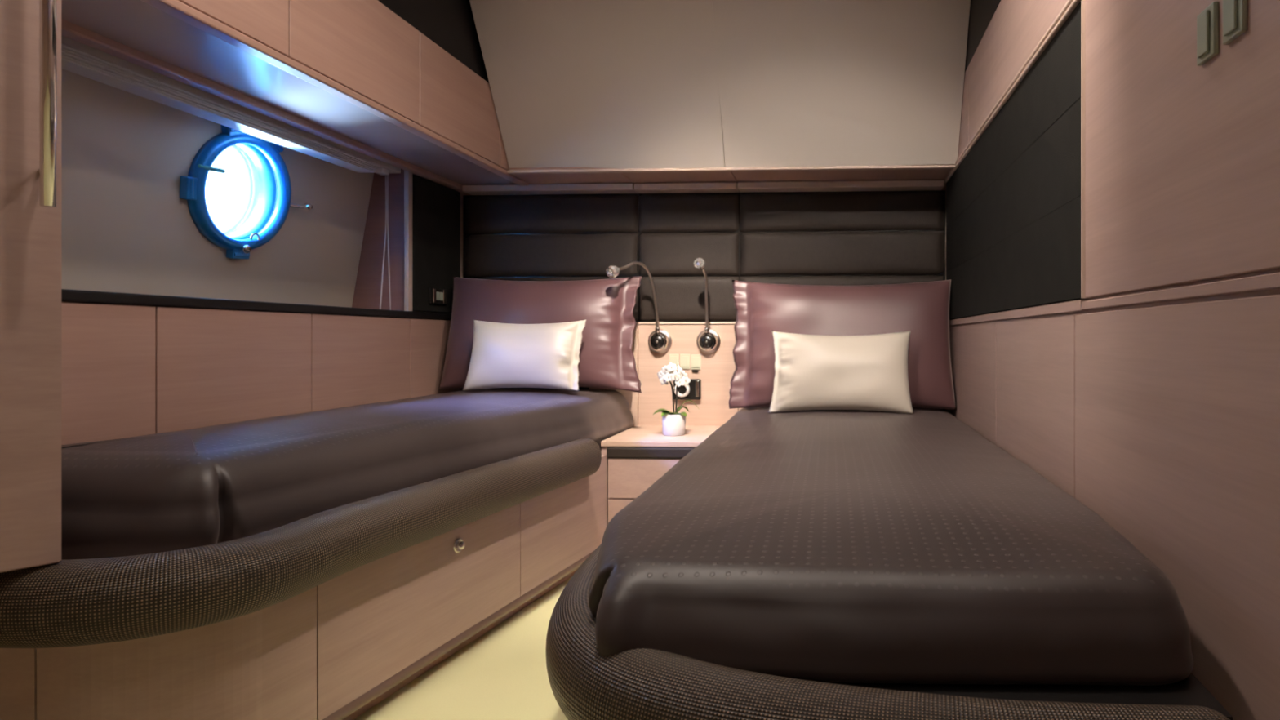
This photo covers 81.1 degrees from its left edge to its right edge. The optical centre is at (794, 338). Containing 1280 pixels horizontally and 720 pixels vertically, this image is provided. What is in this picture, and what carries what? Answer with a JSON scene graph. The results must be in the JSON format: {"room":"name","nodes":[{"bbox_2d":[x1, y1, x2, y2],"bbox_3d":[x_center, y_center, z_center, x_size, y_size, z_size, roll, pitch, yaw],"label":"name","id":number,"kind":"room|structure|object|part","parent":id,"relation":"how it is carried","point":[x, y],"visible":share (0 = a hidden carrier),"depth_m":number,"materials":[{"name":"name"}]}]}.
{"room":"yacht cabin","nodes":[
{"label":"yacht cabin","id":0,"kind":"room"},
{"bbox_2d":[61,68,373,307],"bbox_3d":[-1.534,-0.343,1.680,0.105,0.551,1.708,0,0,3],"label":"wall","id":1,"kind":"structure","parent":0,"point":[126,227],"depth_m":1.76,"materials":[{"name":"beige paint"}]},
{"bbox_2d":[179,124,312,258],"bbox_3d":[-1.536,-0.394,1.990,0.178,0.357,0.393,0,0,3],"label":"window","id":2,"kind":"structure","parent":1,"relation":"in","point":[265,205],"depth_m":2.04,"materials":[{"name":"blue metal"}]},
{"bbox_3d":[-1.575,-0.410,1.979,0.051,0.266,0.269,0,0,3],"label":"glass","id":3,"kind":"part","parent":2,"relation":"part of","materials":[{"name":"white"}]},
{"bbox_3d":[-1.490,-0.397,1.974,0.078,0.320,0.324,0,0,3],"label":"frame","id":4,"kind":"part","parent":2,"relation":"part of","materials":[{"name":"blue metal"}]},
{"bbox_2d":[351,168,413,311],"bbox_3d":[-1.523,-0.346,2.527,0.397,0.508,0.030,0,0,3],"label":"curtain","id":5,"kind":"object","parent":1,"relation":"attached to","point":[367,290],"depth_m":2.51,"materials":[{"name":"brown fabric"}]},
{"bbox_2d":[61,302,463,444],"bbox_3d":[-1.454,0.326,1.572,0.200,0.788,2.590,0,0,3],"label":"wall","id":6,"kind":"structure","parent":0,"point":[127,371],"depth_m":1.71,"materials":[{"name":"brown wood"}]},
{"bbox_3d":[-1.378,0.176,1.261,0.016,0.488,0.573,0,0,3],"label":"wood panel","id":7,"kind":"part","parent":6,"relation":"part of","materials":[{"name":"brown wood"}]},
{"bbox_3d":[-1.351,0.176,1.780,0.016,0.488,0.459,0,0,3],"label":"wood panel","id":8,"kind":"part","parent":6,"relation":"part of","materials":[{"name":"brown wood"}]},
{"bbox_2d":[61,288,451,319],"bbox_3d":[-1.444,-0.081,1.902,0.226,0.022,1.850,0,0,3],"label":"trim","id":9,"kind":"structure","parent":6,"relation":"on","point":[67,295],"depth_m":1.72,"materials":[{"name":"black wood"}]},
{"bbox_3d":[-1.327,0.176,2.246,0.016,0.488,0.466,0,0,3],"label":"wood panel","id":10,"kind":"part","parent":6,"relation":"part of","materials":[{"name":"brown wood"}]},
{"bbox_2d":[404,170,412,311],"bbox_3d":[-1.318,-0.336,2.488,0.017,0.488,0.024,0,0,3],"label":"trim","id":11,"kind":"structure","parent":6,"relation":"attached to","point":[407,175],"depth_m":2.48,"materials":[{"name":"grey metal"}]},
{"bbox_3d":[-1.307,0.176,2.638,0.016,0.488,0.311,0,0,3],"label":"wood panel","id":12,"kind":"part","parent":6,"relation":"part of","materials":[{"name":"brown wood"}]},
{"bbox_2d":[353,576,572,719],"bbox_3d":[-0.518,0.750,1.128,2.350,0.060,3.700,0,0,3],"label":"floor","id":13,"kind":"structure","parent":0,"point":[502,674],"depth_m":1.53,"materials":[{"name":"yellow carpet"}]},
{"bbox_2d":[0,438,606,719],"bbox_3d":[-0.959,0.506,1.857,0.760,0.426,1.869,0,0,3],"label":"bed base","id":14,"kind":"object","parent":13,"relation":"on","point":[327,615],"visible":0.97,"depth_m":1.20,"materials":[{"name":"brown wood"}]},
{"bbox_3d":[-1.212,0.516,1.023,0.330,0.283,0.018,0,0,3],"label":"drawer","id":15,"kind":"part","parent":14,"relation":"part of","materials":[{"name":"brown wood"}]},
{"bbox_2d":[0,0,61,573],"bbox_3d":[-1.166,-0.446,0.894,0.444,1.488,0.425,0,0,3],"label":"door","id":16,"kind":"structure","parent":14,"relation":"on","point":[30,30],"depth_m":0.94,"materials":[{"name":"brown wood"}]},
{"bbox_3d":[-0.949,-0.499,0.927,0.015,0.662,0.015,0,0,3],"label":"bar handle","id":17,"kind":"part","parent":16,"relation":"part of","materials":[{"name":"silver metal"}]},
{"bbox_3d":[-0.903,0.516,1.099,0.102,0.283,0.332,0,0,43],"label":"drawer","id":18,"kind":"part","parent":14,"relation":"part of","materials":[{"name":"brown wood"}]},
{"bbox_2d":[61,388,633,559],"bbox_3d":[-0.992,0.273,1.953,0.711,0.191,1.673,0,0,3],"label":"mattress","id":19,"kind":"object","parent":14,"relation":"on","point":[220,483],"visible":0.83,"depth_m":1.34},
{"bbox_2d":[462,320,586,391],"bbox_3d":[-0.904,0.055,2.448,0.391,0.238,0.126,0,0,3],"label":"throw pillow","id":20,"kind":"object","parent":19,"relation":"on","point":[504,355],"visible":1,"depth_m":2.41,"materials":[{"name":"white fabric"}]},
{"bbox_2d":[438,275,641,393],"bbox_3d":[-0.896,-0.018,2.621,0.731,0.420,0.172,0,0,3],"label":"bed pillow","id":21,"kind":"object","parent":19,"relation":"on","point":[606,357],"visible":0.62,"depth_m":2.58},
{"bbox_3d":[-0.765,0.516,1.553,0.018,0.283,0.618,0,0,11],"label":"drawer","id":22,"kind":"part","parent":14,"relation":"part of","materials":[{"name":"brown wood"}]},
{"bbox_3d":[-0.813,0.668,1.590,0.446,0.028,1.560,0,0,30],"label":"moulding","id":23,"kind":"part","parent":14,"relation":"part of","materials":[{"name":"brown wood"}]},
{"bbox_3d":[-0.659,0.516,2.102,0.018,0.283,0.494,0,0,11],"label":"drawer","id":24,"kind":"part","parent":14,"relation":"part of","materials":[{"name":"brown wood"}]},
{"bbox_2d":[600,425,721,526],"bbox_3d":[-0.416,0.525,2.549,0.390,0.390,0.447,0,0,3],"label":"nightstand","id":25,"kind":"object","parent":13,"relation":"on","point":[637,456],"visible":0.39,"depth_m":2.34,"materials":[{"name":"brown wood"}]},
{"bbox_3d":[-0.612,0.534,2.363,0.018,0.371,0.033,0,0,3],"label":"post","id":26,"kind":"part","parent":25,"relation":"part of","materials":[{"name":"brown wood"}]},
{"bbox_3d":[-0.417,0.601,2.340,0.362,0.168,0.018,0,0,3],"label":"drawer","id":27,"kind":"part","parent":25,"relation":"part of","materials":[{"name":"brown wood"}]},
{"bbox_3d":[-0.417,0.449,2.340,0.362,0.128,0.018,0,0,3],"label":"drawer","id":28,"kind":"part","parent":25,"relation":"part of","materials":[{"name":"brown wood"}]},
{"bbox_2d":[653,362,698,435],"bbox_3d":[-0.406,0.205,2.490,0.095,0.248,0.129,0,0,45],"label":"potted orchid","id":29,"kind":"object","parent":25,"relation":"on","point":[673,424],"visible":1,"depth_m":2.46,"materials":[{"name":"white plant"}]},
{"bbox_3d":[-0.453,0.124,2.477,0.032,0.032,0.016,0,0,3],"label":"flower","id":30,"kind":"part","parent":29,"relation":"part of","materials":[{"name":"white plant"}]},
{"bbox_3d":[-0.442,0.143,2.472,0.034,0.032,0.011,0,0,3],"label":"flower","id":31,"kind":"part","parent":29,"relation":"part of","materials":[{"name":"white plant"}]},
{"bbox_3d":[-0.435,0.107,2.466,0.032,0.031,0.015,0,0,3],"label":"flower","id":32,"kind":"part","parent":29,"relation":"part of","materials":[{"name":"white plant"}]},
{"bbox_3d":[-0.427,0.132,2.462,0.032,0.033,0.011,0,0,3],"label":"flower","id":33,"kind":"part","parent":29,"relation":"part of","materials":[{"name":"white plant"}]},
{"bbox_3d":[-0.429,0.199,2.487,0.042,0.143,0.008,0,0,-24],"label":"stem","id":34,"kind":"part","parent":29,"relation":"part of","materials":[{"name":"green plant"}]},
{"bbox_3d":[-0.417,0.098,2.465,0.032,0.033,0.012,0,0,3],"label":"flower","id":35,"kind":"part","parent":29,"relation":"part of","materials":[{"name":"white plant"}]},
{"bbox_3d":[-0.412,0.293,2.494,0.081,0.072,0.081,0,0,3],"label":"pot","id":36,"kind":"part","parent":29,"relation":"part of","materials":[{"name":"white ceramic"}]},
{"bbox_3d":[-0.402,0.129,2.458,0.032,0.032,0.012,0,0,3],"label":"flower","id":37,"kind":"part","parent":29,"relation":"part of","materials":[{"name":"white plant"}]},
{"bbox_3d":[-0.392,0.200,2.486,0.038,0.140,0.009,0,0,29],"label":"stem","id":38,"kind":"part","parent":29,"relation":"part of","materials":[{"name":"green plant"}]},
{"bbox_3d":[-0.395,0.107,2.465,0.033,0.033,0.006,0,0,3],"label":"flower","id":39,"kind":"part","parent":29,"relation":"part of","materials":[{"name":"white plant"}]},
{"bbox_3d":[-0.389,0.148,2.468,0.031,0.033,0.011,0,0,3],"label":"flower","id":40,"kind":"part","parent":29,"relation":"part of","materials":[{"name":"white plant"}]},
{"bbox_3d":[-0.379,0.124,2.471,0.033,0.032,0.010,0,0,3],"label":"flower","id":41,"kind":"part","parent":29,"relation":"part of","materials":[{"name":"white plant"}]},
{"bbox_3d":[-0.368,0.144,2.473,0.031,0.033,0.013,0,0,3],"label":"flower","id":42,"kind":"part","parent":29,"relation":"part of","materials":[{"name":"white plant"}]},
{"bbox_2d":[546,544,1232,719],"bbox_3d":[0.097,0.521,1.663,0.822,0.396,2.144,0,0,3],"label":"bed base","id":43,"kind":"object","parent":13,"relation":"on","point":[637,683],"visible":0.2,"depth_m":0.70,"materials":[{"name":"fabric"}]},
{"bbox_2d":[588,406,1194,684],"bbox_3d":[0.126,0.291,1.722,0.775,0.112,1.996,0,0,3],"label":"mattress","id":44,"kind":"object","parent":43,"relation":"on","point":[855,546],"visible":0.92,"depth_m":0.81,"materials":[{"name":"brown fabric"}]},
{"bbox_2d":[768,330,913,413],"bbox_3d":[0.152,0.108,2.393,0.469,0.269,0.147,0,0,3],"label":"throw pillow","id":45,"kind":"object","parent":44,"relation":"on","point":[867,372],"visible":1,"depth_m":2.35,"materials":[{"name":"beige fabric"}]},
{"bbox_2d":[728,279,956,409],"bbox_3d":[0.164,0.016,2.550,0.784,0.454,0.190,0,0,3],"label":"bed pillow","id":46,"kind":"object","parent":44,"relation":"on","point":[922,308],"visible":0.6,"depth_m":2.52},
{"bbox_2d":[456,179,947,427],"bbox_3d":[-0.428,-0.250,2.861,2.350,1.940,0.090,0,0,3],"label":"wall","id":47,"kind":"structure","parent":0,"point":[462,193],"depth_m":2.86,"materials":[{"name":"brown wood"}]},
{"bbox_2d":[605,261,671,353],"bbox_3d":[-0.580,-0.109,2.664,0.084,0.334,0.311,0,0,31],"label":"reading lamp","id":48,"kind":"object","parent":47,"relation":"attached to","point":[660,341],"visible":1,"depth_m":2.73,"materials":[{"name":"silver metal"}]},
{"bbox_3d":[-0.513,0.012,2.777,0.092,0.092,0.006,0,0,3],"label":"wall plate","id":49,"kind":"part","parent":48,"relation":"part of","materials":[{"name":"silver metal"}]},
{"bbox_2d":[589,321,742,426],"bbox_3d":[-0.402,0.139,2.779,0.770,0.403,0.018,0,0,3],"label":"panel","id":50,"kind":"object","parent":47,"relation":"attached to","point":[717,371],"depth_m":2.77,"materials":[{"name":"brown wood"}]},
{"bbox_3d":[-0.405,0.144,2.782,0.382,0.392,0.014,0,0,3],"label":"wood panel","id":51,"kind":"part","parent":50,"relation":"part of","materials":[{"name":"brown wood"}]},
{"bbox_2d":[669,354,679,366],"bbox_3d":[-0.458,0.088,2.773,0.037,0.056,0.008,0,0,3],"label":"light switch","id":52,"kind":"object","parent":47,"relation":"attached to","point":[673,358],"visible":0.54,"depth_m":2.77,"materials":[{"name":"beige plastic"}]},
{"bbox_2d":[680,354,689,368],"bbox_3d":[-0.416,0.088,2.771,0.037,0.056,0.008,0,0,3],"label":"light switch","id":53,"kind":"object","parent":47,"relation":"attached to","point":[684,358],"visible":0.91,"depth_m":2.77,"materials":[{"name":"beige plastic"}]},
{"bbox_2d":[673,378,701,399],"bbox_3d":[-0.406,0.193,2.757,0.104,0.078,0.034,0,0,3],"label":"wall socket","id":54,"kind":"object","parent":47,"relation":"attached to","point":[692,391],"visible":0.73,"depth_m":2.75,"materials":[{"name":"black plastic"}]},
{"bbox_2d":[677,385,686,393],"bbox_3d":[-0.424,0.193,2.752,0.032,0.032,0.004,0,0,3],"label":"socket","id":55,"kind":"object","parent":54,"relation":"attached to","point":[682,388],"depth_m":2.75,"materials":[{"name":"black plastic"}]},
{"bbox_2d":[691,355,701,369],"bbox_3d":[-0.374,0.090,2.768,0.037,0.056,0.008,0,0,3],"label":"light switch","id":56,"kind":"object","parent":47,"relation":"attached to","point":[695,359],"visible":1,"depth_m":2.77,"materials":[{"name":"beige plastic"}]},
{"bbox_2d":[463,190,945,409],"bbox_3d":[-0.360,-0.143,2.792,1.859,0.826,0.037,0,0,3],"label":"headboard","id":57,"kind":"object","parent":47,"relation":"attached to","point":[860,237],"visible":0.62,"depth_m":2.78,"materials":[{"name":"black leather"}]},
{"bbox_2d":[462,164,952,195],"bbox_3d":[-0.356,-0.581,2.675,1.816,0.048,0.274,0,0,3],"label":"shelf","id":58,"kind":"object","parent":47,"relation":"attached to","point":[918,180],"depth_m":2.70,"materials":[{"name":"brown wood"}]},
{"bbox_2d":[693,257,720,353],"bbox_3d":[-0.330,-0.116,2.689,0.092,0.348,0.162,0,0,3],"label":"reading lamp","id":59,"kind":"object","parent":47,"relation":"attached to","point":[708,341],"visible":1,"depth_m":2.73,"materials":[{"name":"silver metal"}]},
{"bbox_3d":[-0.326,0.012,2.767,0.092,0.092,0.006,0,0,3],"label":"wall plate","id":60,"kind":"part","parent":59,"relation":"part of","materials":[{"name":"silver metal"}]},
{"bbox_2d":[469,0,970,173],"bbox_3d":[-0.239,-0.910,2.380,1.572,0.656,0.409,0,0,3],"label":"wall","id":61,"kind":"structure","parent":0,"point":[628,86],"depth_m":2.39,"materials":[{"name":"beige paint"}]},
{"bbox_3d":[-0.637,-0.912,2.397,0.773,0.640,0.403,0,0,3],"label":"liner panel","id":62,"kind":"part","parent":61,"relation":"part of","materials":[{"name":"beige paint"}]},
{"bbox_3d":[0.148,-0.912,2.346,0.795,0.640,0.381,0,0,3],"label":"liner panel","id":63,"kind":"part","parent":61,"relation":"part of","materials":[{"name":"beige paint"}]},
{"bbox_2d":[944,0,1279,719],"bbox_3d":[0.524,-0.250,0.994,0.108,1.940,3.540,0,0,3],"label":"wall","id":64,"kind":"structure","parent":0,"point":[1151,398],"depth_m":0.93,"materials":[{"name":"brown wood"}]},
{"bbox_3d":[0.562,-0.730,2.476,0.016,0.250,0.397,0,0,3],"label":"wood panel","id":65,"kind":"part","parent":64,"relation":"part of","materials":[{"name":"brown wood"}]},
{"bbox_3d":[0.553,0.329,2.296,0.016,0.742,0.798,0,0,3],"label":"wood panel","id":66,"kind":"part","parent":64,"relation":"part of","materials":[{"name":"brown wood"}]},
{"bbox_2d":[964,0,1000,71],"bbox_3d":[0.534,-1.036,1.967,0.010,0.357,1.456,0,0,3],"label":"board","id":67,"kind":"object","parent":64,"relation":"attached to","point":[981,11],"visible":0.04,"depth_m":2.14,"materials":[{"name":"black"}]},
{"bbox_3d":[0.530,-0.596,1.976,0.020,0.010,1.478,0,0,3],"label":"moulding","id":68,"kind":"part","parent":64,"relation":"part of","materials":[{"name":"brown wood"}]},
{"bbox_3d":[0.530,-0.583,1.976,0.020,0.010,1.478,0,0,3],"label":"moulding","id":69,"kind":"part","parent":64,"relation":"part of","materials":[{"name":"brown wood"}]},
{"bbox_2d":[946,0,1085,319],"bbox_3d":[0.533,-0.323,1.975,0.013,0.508,1.471,0,0,3],"label":"wall panel","id":70,"kind":"object","parent":64,"relation":"attached to","point":[1013,202],"visible":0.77,"depth_m":1.60,"materials":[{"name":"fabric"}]},
{"bbox_3d":[0.533,-0.495,1.975,0.013,0.165,1.471,0,0,3],"label":"fabric panel","id":71,"kind":"part","parent":70,"relation":"part of","materials":[{"name":"black fabric"}]},
{"bbox_3d":[0.533,-0.328,1.975,0.013,0.167,1.471,0,0,3],"label":"fabric panel","id":72,"kind":"part","parent":70,"relation":"part of","materials":[{"name":"black fabric"}]},
{"bbox_3d":[0.533,-0.156,1.975,0.013,0.175,1.471,0,0,3],"label":"fabric panel","id":73,"kind":"part","parent":70,"relation":"part of","materials":[{"name":"black fabric"}]},
{"bbox_3d":[0.525,-0.730,1.761,0.016,0.250,1.028,0,0,3],"label":"wood panel","id":74,"kind":"part","parent":64,"relation":"part of","materials":[{"name":"brown wood"}]},
{"bbox_3d":[0.516,0.329,1.589,0.016,0.742,0.609,0,0,3],"label":"wood panel","id":75,"kind":"part","parent":64,"relation":"part of","materials":[{"name":"brown wood"}]},
{"bbox_3d":[0.449,0.329,0.279,0.016,0.742,2.003,0,0,3],"label":"wood panel","id":76,"kind":"part","parent":64,"relation":"part of","materials":[{"name":"brown wood"}]},
{"bbox_3d":[0.448,-0.639,0.253,0.016,1.142,1.952,0,0,3],"label":"wood panel","id":77,"kind":"part","parent":64,"relation":"part of","materials":[{"name":"brown wood"}]},
{"bbox_2d":[1196,1,1218,66],"bbox_3d":[0.464,-0.343,0.822,0.009,0.058,0.038,0,0,3],"label":"light switch","id":78,"kind":"object","parent":64,"relation":"attached to","point":[1207,21],"visible":1,"depth_m":0.81,"materials":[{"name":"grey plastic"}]},
{"bbox_2d":[1222,0,1247,44],"bbox_3d":[0.461,-0.345,0.766,0.009,0.058,0.038,0,0,3],"label":"light switch","id":79,"kind":"object","parent":64,"relation":"attached to","point":[1234,11],"visible":1,"depth_m":0.76,"materials":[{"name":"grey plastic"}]},
{"bbox_3d":[-1.587,-0.250,1.103,0.417,1.940,3.540,0,0,3],"label":"wall","id":80,"kind":"structure","parent":0,"visible":0},
{"bbox_2d":[413,173,456,314],"bbox_3d":[-1.524,-0.345,2.712,0.377,0.530,0.320,0,0,3],"label":"trim","id":81,"kind":"structure","parent":80,"relation":"attached to","point":[413,174],"depth_m":2.68,"materials":[{"name":"brown wood"}]},
{"bbox_2d":[412,174,460,313],"bbox_3d":[-1.306,-0.330,2.657,0.020,0.469,0.312,0,0,3],"label":"wall panel","id":82,"kind":"object","parent":80,"relation":"attached to","point":[436,207],"visible":0.76,"depth_m":2.62,"materials":[{"name":"wood"}]},
{"bbox_2d":[428,287,447,305],"bbox_3d":[-1.289,-0.152,2.642,0.014,0.060,0.115,0,0,3],"label":"light switch","id":83,"kind":"object","parent":82,"relation":"attached to","point":[436,295],"visible":1,"depth_m":2.63,"materials":[{"name":"black plastic"}]},
{"bbox_3d":[-1.554,-0.915,1.928,0.397,0.610,1.890,0,0,3],"label":"wall","id":84,"kind":"structure","parent":0,"visible":0},
{"bbox_2d":[61,35,400,310],"bbox_3d":[-1.395,-0.337,1.812,0.063,0.485,1.335,0,0,3],"label":"blind","id":85,"kind":"object","parent":84,"relation":"attached to","point":[77,58],"visible":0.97,"depth_m":1.72,"materials":[{"name":"fabric"}]},
{"bbox_3d":[-1.355,-0.325,2.401,0.004,0.460,0.040,0,0,-2],"label":"cord","id":86,"kind":"part","parent":85,"relation":"part of","materials":[{"name":"white fabric"}]},
{"bbox_3d":[-1.353,-0.325,2.433,0.004,0.460,0.015,0,0,19],"label":"cord","id":87,"kind":"part","parent":85,"relation":"part of","materials":[{"name":"white fabric"}]},
{"bbox_2d":[61,0,532,190],"bbox_3d":[-1.195,-0.713,1.973,0.303,0.290,1.698,0,0,3],"label":"locker","id":88,"kind":"object","parent":84,"relation":"attached to","point":[355,75],"visible":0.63,"depth_m":1.75,"materials":[{"name":"wood"}]},
{"bbox_3d":[-1.091,-0.728,1.333,0.016,0.260,0.427,0,0,3],"label":"door","id":89,"kind":"part","parent":88,"relation":"part of","materials":[{"name":"brown wood"}]},
{"bbox_3d":[-1.067,-0.728,1.792,0.016,0.260,0.487,0,0,3],"label":"door","id":90,"kind":"part","parent":88,"relation":"part of","materials":[{"name":"brown wood"}]},
{"bbox_2d":[377,0,488,82],"bbox_3d":[-1.072,-1.039,1.953,0.018,0.354,1.670,0,0,3],"label":"wall panel","id":91,"kind":"object","parent":88,"relation":"on","point":[450,24],"visible":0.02,"depth_m":2.21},
{"bbox_3d":[-1.042,-0.728,2.282,0.016,0.260,0.487,0,0,3],"label":"door","id":92,"kind":"part","parent":88,"relation":"part of","materials":[{"name":"brown wood"}]},
{"bbox_3d":[-1.022,-0.728,2.661,0.016,0.260,0.267,0,0,3],"label":"door","id":93,"kind":"part","parent":88,"relation":"part of","materials":[{"name":"brown wood"}]}
]}

